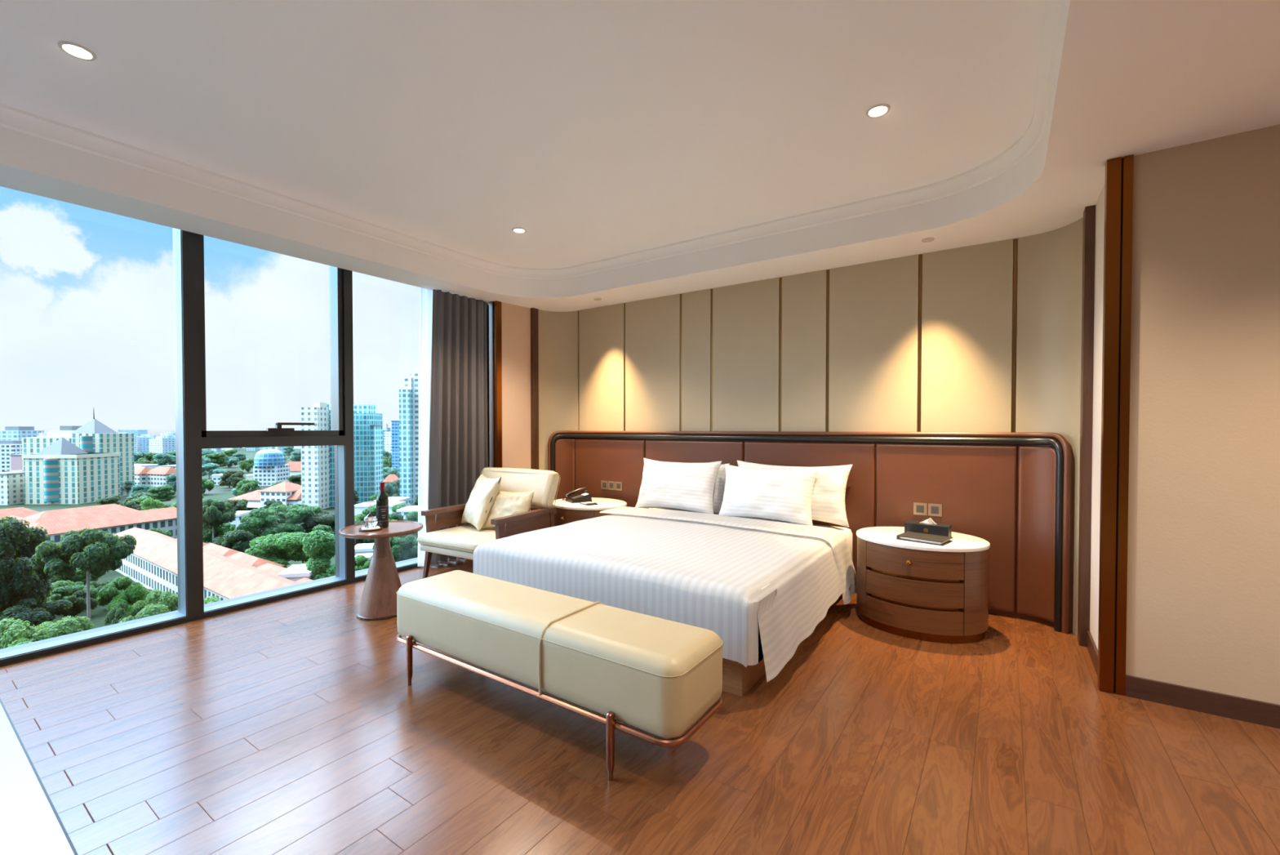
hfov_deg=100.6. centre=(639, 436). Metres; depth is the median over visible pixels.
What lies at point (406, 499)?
building
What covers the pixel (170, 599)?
tree
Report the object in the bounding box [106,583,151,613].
tree
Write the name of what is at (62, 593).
tree
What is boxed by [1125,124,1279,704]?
wall
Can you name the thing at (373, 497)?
tree
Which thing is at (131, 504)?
tree
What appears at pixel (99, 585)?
tree
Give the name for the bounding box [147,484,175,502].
tree
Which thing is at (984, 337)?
wall
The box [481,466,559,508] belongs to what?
cushion
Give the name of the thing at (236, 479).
tree
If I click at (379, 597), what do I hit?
side table
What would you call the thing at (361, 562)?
tree
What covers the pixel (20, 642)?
tree
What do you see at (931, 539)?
folder
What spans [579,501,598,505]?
notepad
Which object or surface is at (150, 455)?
tree
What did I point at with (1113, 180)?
trim
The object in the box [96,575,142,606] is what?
tree
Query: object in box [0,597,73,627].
tree
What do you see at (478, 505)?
cushion
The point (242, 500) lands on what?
tree
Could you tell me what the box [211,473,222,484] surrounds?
building
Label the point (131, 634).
baseboard
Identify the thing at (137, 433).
building
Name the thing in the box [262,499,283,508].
tree
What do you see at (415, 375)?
high rise
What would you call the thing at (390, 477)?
house
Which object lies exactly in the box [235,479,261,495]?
tree
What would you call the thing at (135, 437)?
building
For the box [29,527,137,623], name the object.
tree
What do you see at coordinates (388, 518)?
tree
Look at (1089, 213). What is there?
trim
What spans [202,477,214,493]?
tree
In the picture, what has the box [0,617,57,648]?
tree
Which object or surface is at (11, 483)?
building
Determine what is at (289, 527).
tree
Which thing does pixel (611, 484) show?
wall socket
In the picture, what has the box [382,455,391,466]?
tree
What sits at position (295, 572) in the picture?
building
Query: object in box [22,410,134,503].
building
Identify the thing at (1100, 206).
wall
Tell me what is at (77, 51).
recessed light
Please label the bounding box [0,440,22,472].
building
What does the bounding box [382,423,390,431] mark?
building
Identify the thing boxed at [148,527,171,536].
tree
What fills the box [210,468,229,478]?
tree
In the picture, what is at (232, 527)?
tree
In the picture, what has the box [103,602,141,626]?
tree
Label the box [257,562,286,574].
school wing
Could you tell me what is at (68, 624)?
tree
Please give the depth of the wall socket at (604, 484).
5.39 m
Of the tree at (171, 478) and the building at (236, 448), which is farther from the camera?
the building at (236, 448)
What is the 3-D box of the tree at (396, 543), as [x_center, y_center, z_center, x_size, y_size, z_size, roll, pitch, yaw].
[-76.240,36.512,162.601,12.023,14.400,11.102,-1,1,-39]
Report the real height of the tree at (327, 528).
9.499 m
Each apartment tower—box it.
[300,402,329,509]
[327,403,355,506]
[353,404,382,502]
[369,424,382,501]
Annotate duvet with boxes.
[473,506,857,681]
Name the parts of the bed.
mattress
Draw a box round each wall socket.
[600,480,608,488]
[608,480,615,489]
[615,481,622,490]
[913,502,927,515]
[928,502,942,516]
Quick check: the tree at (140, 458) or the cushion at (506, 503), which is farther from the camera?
the tree at (140, 458)
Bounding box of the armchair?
[417,466,560,577]
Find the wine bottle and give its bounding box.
[376,481,388,528]
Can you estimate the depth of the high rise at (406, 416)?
318.27 m
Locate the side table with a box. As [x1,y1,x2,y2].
[338,520,422,619]
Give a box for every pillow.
[635,457,721,513]
[650,462,729,513]
[719,463,818,525]
[737,460,852,526]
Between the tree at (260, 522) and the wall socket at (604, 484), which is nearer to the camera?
the wall socket at (604, 484)
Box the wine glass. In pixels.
[363,500,377,528]
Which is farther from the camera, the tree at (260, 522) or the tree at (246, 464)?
the tree at (246, 464)
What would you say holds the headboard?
attached to the wall at (984, 337)
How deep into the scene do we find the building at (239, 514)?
223.00 m
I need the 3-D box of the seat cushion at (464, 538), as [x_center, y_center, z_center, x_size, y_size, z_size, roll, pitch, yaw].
[-1.311,0.819,4.388,0.730,0.079,0.730,1,1,30]
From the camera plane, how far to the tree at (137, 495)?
280.02 m
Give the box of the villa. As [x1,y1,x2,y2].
[226,480,301,508]
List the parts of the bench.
leg, rail, leg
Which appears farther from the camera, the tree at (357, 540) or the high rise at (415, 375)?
the high rise at (415, 375)
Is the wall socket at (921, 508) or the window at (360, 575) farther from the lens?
the window at (360, 575)
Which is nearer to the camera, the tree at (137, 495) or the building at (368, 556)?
the building at (368, 556)
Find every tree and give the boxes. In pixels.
[0,515,53,612]
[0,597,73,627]
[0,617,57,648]
[7,615,93,646]
[7,640,31,647]
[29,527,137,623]
[44,583,98,608]
[47,579,69,596]
[49,573,77,582]
[53,579,83,586]
[58,589,98,617]
[74,568,103,585]
[84,580,111,599]
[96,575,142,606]
[97,494,122,505]
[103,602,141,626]
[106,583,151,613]
[116,603,170,622]
[119,500,143,510]
[121,480,134,491]
[123,491,154,505]
[126,494,153,505]
[128,484,152,496]
[131,589,177,614]
[133,451,147,462]
[133,457,159,466]
[134,459,151,463]
[140,497,163,510]
[143,588,158,595]
[145,452,159,461]
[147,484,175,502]
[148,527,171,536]
[152,452,176,465]
[164,451,175,463]
[165,472,176,491]
[201,449,216,462]
[201,456,210,471]
[201,462,220,478]
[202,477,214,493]
[202,498,236,542]
[202,521,231,542]
[203,451,229,466]
[204,595,221,604]
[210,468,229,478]
[212,536,237,545]
[217,524,235,537]
[218,475,231,487]
[220,470,245,488]
[221,529,253,552]
[223,448,237,457]
[224,455,239,467]
[224,499,247,511]
[231,452,246,464]
[231,476,244,487]
[231,488,251,496]
[231,507,287,539]
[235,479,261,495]
[239,457,253,471]
[239,498,248,508]
[244,531,311,568]
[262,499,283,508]
[267,503,322,524]
[269,502,284,506]
[280,523,306,533]
[283,446,294,456]
[286,474,301,484]
[288,450,301,461]
[299,513,334,533]
[302,529,335,579]
[311,524,333,534]
[314,509,328,515]
[331,517,359,534]
[354,489,359,504]
[354,513,365,520]
[354,520,374,544]
[355,554,370,570]
[361,503,376,515]
[369,493,388,500]
[369,536,409,562]
[382,449,391,457]
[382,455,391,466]
[382,462,391,472]
[382,466,398,479]
[384,480,399,496]
[388,512,404,520]
[388,518,403,537]
[391,503,410,513]
[392,479,399,493]
[399,534,417,560]
[404,511,417,537]
[413,496,417,505]
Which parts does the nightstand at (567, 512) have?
drawer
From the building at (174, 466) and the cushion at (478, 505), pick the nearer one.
the cushion at (478, 505)
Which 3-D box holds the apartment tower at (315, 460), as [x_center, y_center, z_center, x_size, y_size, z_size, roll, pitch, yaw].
[-185.531,10.824,303.721,9.699,60.772,11.000,0,1,0]
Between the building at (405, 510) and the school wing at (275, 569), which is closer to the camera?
the school wing at (275, 569)
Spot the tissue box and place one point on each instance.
(928, 526)
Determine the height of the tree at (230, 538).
12.750 m
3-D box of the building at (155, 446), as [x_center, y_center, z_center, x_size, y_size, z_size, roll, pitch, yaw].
[-884.253,14.360,982.422,30.671,31.169,21.469,0,1,9]
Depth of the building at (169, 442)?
962.32 m
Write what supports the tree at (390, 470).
on the ground
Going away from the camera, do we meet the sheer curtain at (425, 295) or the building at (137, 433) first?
the sheer curtain at (425, 295)
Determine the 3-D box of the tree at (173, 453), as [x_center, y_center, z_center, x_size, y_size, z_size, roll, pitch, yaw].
[-575.654,26.567,649.034,20.715,18.220,17.204,-1,1,-34]
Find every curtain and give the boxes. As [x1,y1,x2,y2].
[417,287,448,566]
[427,288,488,566]
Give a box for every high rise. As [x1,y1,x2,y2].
[399,377,413,504]
[410,367,418,503]
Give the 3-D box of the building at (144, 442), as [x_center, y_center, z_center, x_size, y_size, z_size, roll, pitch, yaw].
[-950.811,13.297,1020.649,13.868,32.025,9.708,0,1,-24]
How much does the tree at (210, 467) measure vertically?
14.428 m
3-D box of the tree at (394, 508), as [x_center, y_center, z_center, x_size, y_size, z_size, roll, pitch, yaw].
[-111.253,36.757,249.442,9.966,10.950,11.672,0,1,-9]
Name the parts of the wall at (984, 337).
wall panel, wall panel, wall panel, wall panel, wall panel, wall panel, wall panel, wall panel, wall panel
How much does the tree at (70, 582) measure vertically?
6.675 m
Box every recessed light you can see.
[57,40,97,61]
[511,227,526,233]
[865,103,890,118]
[921,237,934,242]
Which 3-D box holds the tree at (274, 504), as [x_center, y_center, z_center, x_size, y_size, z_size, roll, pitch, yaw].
[-174.474,36.786,256.343,9.225,10.658,7.661,0,1,-26]
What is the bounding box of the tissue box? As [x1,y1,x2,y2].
[904,517,951,537]
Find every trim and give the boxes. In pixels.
[0,697,78,854]
[488,301,493,467]
[493,300,502,467]
[530,307,538,510]
[1077,204,1095,646]
[1097,156,1121,693]
[1115,154,1133,695]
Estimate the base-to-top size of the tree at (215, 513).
21.191 m
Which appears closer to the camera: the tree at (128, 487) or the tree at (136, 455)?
the tree at (128, 487)
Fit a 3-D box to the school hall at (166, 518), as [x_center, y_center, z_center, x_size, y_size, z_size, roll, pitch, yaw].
[-209.690,36.650,211.158,16.000,12.200,52.590,0,1,23]
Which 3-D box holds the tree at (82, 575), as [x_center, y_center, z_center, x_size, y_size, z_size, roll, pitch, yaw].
[-160.219,40.369,153.546,8.836,6.823,7.334,1,1,30]
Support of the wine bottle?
on the side table
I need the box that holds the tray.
[358,525,382,531]
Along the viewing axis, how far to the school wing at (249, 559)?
152.63 m
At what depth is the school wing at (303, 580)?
130.49 m
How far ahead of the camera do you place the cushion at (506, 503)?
4.42 m
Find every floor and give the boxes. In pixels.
[0,558,1279,854]
[0,702,74,854]
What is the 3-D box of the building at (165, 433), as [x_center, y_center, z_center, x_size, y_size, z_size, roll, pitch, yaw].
[-1027.350,9.334,1156.513,22.355,35.441,15.648,0,1,9]
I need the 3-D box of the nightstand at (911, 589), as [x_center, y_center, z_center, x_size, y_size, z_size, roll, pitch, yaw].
[1.780,0.914,3.389,0.752,0.560,0.661,1,1,34]
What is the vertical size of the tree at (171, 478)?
16.117 m
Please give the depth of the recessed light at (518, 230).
4.13 m
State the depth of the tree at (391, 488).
346.49 m
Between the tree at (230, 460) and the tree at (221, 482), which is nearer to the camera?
the tree at (221, 482)
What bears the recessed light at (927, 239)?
in the ceiling
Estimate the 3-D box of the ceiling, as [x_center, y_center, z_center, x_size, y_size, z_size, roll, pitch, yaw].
[-0.335,-1.513,0.902,8.000,0.485,8.350,1,1,34]
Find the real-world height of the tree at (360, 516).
9.936 m
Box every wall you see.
[488,302,531,510]
[537,217,1083,635]
[1089,184,1104,648]
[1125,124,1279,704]
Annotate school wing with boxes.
[4,515,34,526]
[203,542,239,556]
[227,551,284,567]
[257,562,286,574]
[296,577,313,582]
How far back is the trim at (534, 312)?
5.58 m
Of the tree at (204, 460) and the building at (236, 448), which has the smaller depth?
the tree at (204, 460)
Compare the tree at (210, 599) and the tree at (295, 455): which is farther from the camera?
the tree at (295, 455)
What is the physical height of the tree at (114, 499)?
11.814 m
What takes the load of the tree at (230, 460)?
on the ground
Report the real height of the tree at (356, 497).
11.695 m
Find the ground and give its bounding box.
[0,448,416,628]
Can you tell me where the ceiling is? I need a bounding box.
[0,0,1279,311]
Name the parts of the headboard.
leather panel, leather panel, leather panel, leather panel, leather panel, leather panel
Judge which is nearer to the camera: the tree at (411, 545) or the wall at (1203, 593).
the wall at (1203, 593)
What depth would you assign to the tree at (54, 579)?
148.19 m
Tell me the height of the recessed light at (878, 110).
0.010 m
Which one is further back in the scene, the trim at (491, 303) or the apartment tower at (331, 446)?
the apartment tower at (331, 446)
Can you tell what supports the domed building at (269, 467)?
on the ground
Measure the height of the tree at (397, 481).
10.920 m
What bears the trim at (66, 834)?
attached to the floor at (295, 725)
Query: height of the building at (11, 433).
47.772 m
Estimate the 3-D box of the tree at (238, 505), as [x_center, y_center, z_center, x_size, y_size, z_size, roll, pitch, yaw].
[-196.574,36.153,257.059,13.736,11.928,11.408,1,1,36]
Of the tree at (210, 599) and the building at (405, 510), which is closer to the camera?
the tree at (210, 599)
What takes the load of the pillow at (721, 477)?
on the bed
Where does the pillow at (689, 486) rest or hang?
on the bed
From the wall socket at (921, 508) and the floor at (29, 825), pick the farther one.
the wall socket at (921, 508)
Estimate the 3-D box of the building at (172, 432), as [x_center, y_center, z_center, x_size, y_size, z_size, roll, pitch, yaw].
[-1157.023,5.176,1307.945,22.000,38.727,15.400,0,1,-4]
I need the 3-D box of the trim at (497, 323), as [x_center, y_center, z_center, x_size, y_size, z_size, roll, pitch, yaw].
[-1.418,-0.090,5.298,0.048,2.505,0.065,1,1,34]
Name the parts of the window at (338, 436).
sash, handle, pane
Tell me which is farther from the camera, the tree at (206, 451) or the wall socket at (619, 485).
the tree at (206, 451)
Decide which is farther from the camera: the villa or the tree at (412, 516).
the villa
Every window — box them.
[0,227,195,664]
[190,231,351,618]
[347,270,488,582]
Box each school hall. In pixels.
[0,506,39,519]
[26,506,177,544]
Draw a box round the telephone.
[562,487,591,502]
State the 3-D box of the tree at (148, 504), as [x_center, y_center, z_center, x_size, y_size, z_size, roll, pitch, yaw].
[-239.634,35.918,260.980,10.726,12.274,8.908,-1,1,-39]
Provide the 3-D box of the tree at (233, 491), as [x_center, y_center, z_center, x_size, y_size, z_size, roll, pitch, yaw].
[-263.540,36.160,352.657,12.782,8.710,12.418,0,1,7]
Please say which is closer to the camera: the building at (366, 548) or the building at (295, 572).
the building at (295, 572)
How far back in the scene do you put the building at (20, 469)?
337.06 m
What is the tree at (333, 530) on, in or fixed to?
on the ground
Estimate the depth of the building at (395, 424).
520.15 m
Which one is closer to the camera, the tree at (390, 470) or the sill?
the sill
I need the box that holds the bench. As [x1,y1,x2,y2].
[395,569,723,780]
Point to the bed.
(737, 678)
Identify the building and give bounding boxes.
[0,426,44,439]
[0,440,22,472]
[0,471,24,505]
[4,469,23,471]
[9,453,22,470]
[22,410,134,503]
[113,527,298,599]
[117,429,147,436]
[133,435,137,452]
[134,463,158,469]
[137,434,149,449]
[139,435,151,452]
[148,435,167,453]
[159,464,176,468]
[160,432,175,435]
[162,435,175,453]
[163,431,175,435]
[210,448,221,452]
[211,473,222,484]
[224,447,239,450]
[229,510,251,528]
[245,474,253,479]
[246,447,259,450]
[253,448,289,485]
[262,446,275,449]
[277,446,284,452]
[277,564,312,581]
[354,501,404,515]
[355,542,373,555]
[355,552,373,560]
[373,496,410,504]
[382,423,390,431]
[382,430,386,450]
[384,431,391,457]
[391,420,399,474]
[396,505,417,519]
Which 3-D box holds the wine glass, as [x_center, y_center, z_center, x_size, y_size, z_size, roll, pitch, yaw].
[-1.796,0.516,3.539,0.085,0.171,0.085,0,1,-15]
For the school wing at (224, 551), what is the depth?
164.37 m
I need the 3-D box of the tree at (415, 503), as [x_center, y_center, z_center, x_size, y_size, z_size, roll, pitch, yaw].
[-118.856,36.753,287.819,7.063,9.658,8.505,-1,1,-32]
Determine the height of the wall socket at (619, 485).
0.085 m
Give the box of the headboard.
[547,430,1074,633]
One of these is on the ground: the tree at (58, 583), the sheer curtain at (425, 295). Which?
the tree at (58, 583)
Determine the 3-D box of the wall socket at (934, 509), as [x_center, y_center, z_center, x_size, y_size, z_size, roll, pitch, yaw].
[2.071,0.513,3.729,0.085,0.085,0.011,1,1,34]
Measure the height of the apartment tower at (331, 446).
62.155 m
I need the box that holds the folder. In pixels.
[896,531,952,546]
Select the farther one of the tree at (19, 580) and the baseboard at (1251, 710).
the tree at (19, 580)
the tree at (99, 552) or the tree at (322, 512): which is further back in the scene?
the tree at (322, 512)
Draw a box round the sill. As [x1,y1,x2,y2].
[0,556,417,650]
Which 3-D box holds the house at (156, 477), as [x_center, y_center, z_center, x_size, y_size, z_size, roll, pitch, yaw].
[-360.140,31.080,402.071,24.463,17.000,13.600,0,1,18]
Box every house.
[134,466,151,484]
[146,466,176,487]
[286,461,301,475]
[382,474,399,485]
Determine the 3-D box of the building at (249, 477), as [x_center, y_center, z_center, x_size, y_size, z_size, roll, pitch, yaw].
[-313.012,34.727,430.636,5.723,8.759,10.600,0,1,0]
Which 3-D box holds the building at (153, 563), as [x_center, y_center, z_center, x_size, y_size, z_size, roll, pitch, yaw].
[-115.185,37.696,142.101,151.600,12.400,14.000,1,1,34]
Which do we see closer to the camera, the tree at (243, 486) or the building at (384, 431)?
the tree at (243, 486)
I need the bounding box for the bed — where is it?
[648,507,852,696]
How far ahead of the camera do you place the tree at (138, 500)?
269.39 m
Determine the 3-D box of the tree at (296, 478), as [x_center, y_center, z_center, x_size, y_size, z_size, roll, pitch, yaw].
[-257.571,33.865,397.336,12.930,11.842,11.041,0,1,23]
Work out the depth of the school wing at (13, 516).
210.24 m
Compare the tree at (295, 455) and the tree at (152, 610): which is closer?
the tree at (152, 610)
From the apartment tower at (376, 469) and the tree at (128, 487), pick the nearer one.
the apartment tower at (376, 469)
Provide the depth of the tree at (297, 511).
205.79 m
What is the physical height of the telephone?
0.122 m
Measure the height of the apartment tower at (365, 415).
61.138 m
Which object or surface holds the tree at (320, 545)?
on the ground
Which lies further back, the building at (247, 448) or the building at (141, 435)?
the building at (141, 435)
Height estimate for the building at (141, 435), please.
32.710 m
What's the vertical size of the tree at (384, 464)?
13.179 m
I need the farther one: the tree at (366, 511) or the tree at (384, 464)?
the tree at (384, 464)
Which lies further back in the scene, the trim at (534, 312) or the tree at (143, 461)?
the tree at (143, 461)
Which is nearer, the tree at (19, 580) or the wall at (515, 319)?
the wall at (515, 319)
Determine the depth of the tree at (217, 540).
180.15 m
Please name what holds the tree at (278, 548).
on the ground
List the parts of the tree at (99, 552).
crown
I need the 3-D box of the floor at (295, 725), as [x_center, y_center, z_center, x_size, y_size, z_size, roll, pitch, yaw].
[0.810,1.269,2.458,7.820,0.120,4.265,1,1,34]
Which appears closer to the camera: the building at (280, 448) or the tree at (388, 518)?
the tree at (388, 518)
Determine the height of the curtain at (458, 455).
2.492 m
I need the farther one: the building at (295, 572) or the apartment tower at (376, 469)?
the apartment tower at (376, 469)
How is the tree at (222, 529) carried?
on the ground
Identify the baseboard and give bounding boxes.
[0,565,423,666]
[1086,630,1097,675]
[1125,674,1279,728]
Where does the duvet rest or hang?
on the bed
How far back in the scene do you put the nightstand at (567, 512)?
4.70 m
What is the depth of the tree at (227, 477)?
396.38 m
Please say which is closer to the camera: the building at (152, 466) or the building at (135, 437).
the building at (152, 466)
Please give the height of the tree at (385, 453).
20.041 m
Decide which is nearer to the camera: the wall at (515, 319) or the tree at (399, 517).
the wall at (515, 319)
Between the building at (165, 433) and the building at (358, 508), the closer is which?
the building at (358, 508)
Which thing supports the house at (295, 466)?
on the ground
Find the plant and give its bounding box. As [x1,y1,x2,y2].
[59,426,80,430]
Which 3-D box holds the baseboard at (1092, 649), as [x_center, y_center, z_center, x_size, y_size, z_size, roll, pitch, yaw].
[2.400,1.156,2.793,0.020,0.095,0.570,1,1,34]
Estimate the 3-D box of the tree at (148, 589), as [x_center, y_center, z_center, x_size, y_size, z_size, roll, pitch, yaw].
[-121.354,40.543,130.386,7.596,7.254,9.152,0,1,2]
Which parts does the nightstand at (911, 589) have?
knob, drawer, drawer, drawer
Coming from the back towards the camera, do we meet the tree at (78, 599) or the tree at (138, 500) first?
the tree at (138, 500)
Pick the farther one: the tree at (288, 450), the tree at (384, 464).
the tree at (288, 450)
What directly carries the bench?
on the floor at (295, 725)
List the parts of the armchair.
leg, arm post, arm, seat frame, arm panel, arm post, arm, arm panel, leg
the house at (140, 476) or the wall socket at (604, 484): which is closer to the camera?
the wall socket at (604, 484)
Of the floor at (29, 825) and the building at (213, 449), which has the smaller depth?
the floor at (29, 825)
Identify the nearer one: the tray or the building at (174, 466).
the tray
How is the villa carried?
on the ground
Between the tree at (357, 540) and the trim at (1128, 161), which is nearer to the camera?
the trim at (1128, 161)
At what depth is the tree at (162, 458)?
568.21 m
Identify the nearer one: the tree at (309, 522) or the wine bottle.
the wine bottle
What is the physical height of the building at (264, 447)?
34.625 m
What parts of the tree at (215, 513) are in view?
crown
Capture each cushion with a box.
[417,523,495,552]
[461,473,501,530]
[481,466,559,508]
[482,490,534,528]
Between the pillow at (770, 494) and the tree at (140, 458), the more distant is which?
the tree at (140, 458)
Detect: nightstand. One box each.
[552,497,626,526]
[856,526,990,643]
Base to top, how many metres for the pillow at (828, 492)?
0.452 m
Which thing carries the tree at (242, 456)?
on the ground
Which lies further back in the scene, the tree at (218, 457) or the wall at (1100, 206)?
the tree at (218, 457)
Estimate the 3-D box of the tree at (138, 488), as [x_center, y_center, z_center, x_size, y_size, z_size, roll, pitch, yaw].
[-311.235,34.989,332.850,11.051,11.734,13.307,1,1,32]
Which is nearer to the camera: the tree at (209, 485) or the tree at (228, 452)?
the tree at (209, 485)
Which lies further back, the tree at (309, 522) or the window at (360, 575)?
the tree at (309, 522)
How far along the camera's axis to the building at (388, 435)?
780.07 m
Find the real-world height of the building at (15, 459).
26.405 m
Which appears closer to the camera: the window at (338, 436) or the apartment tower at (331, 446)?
the window at (338, 436)
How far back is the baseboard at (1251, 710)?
2.33 m
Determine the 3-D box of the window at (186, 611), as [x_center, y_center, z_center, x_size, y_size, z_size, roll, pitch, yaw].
[-3.734,-0.200,2.376,0.180,2.860,2.700,1,1,34]

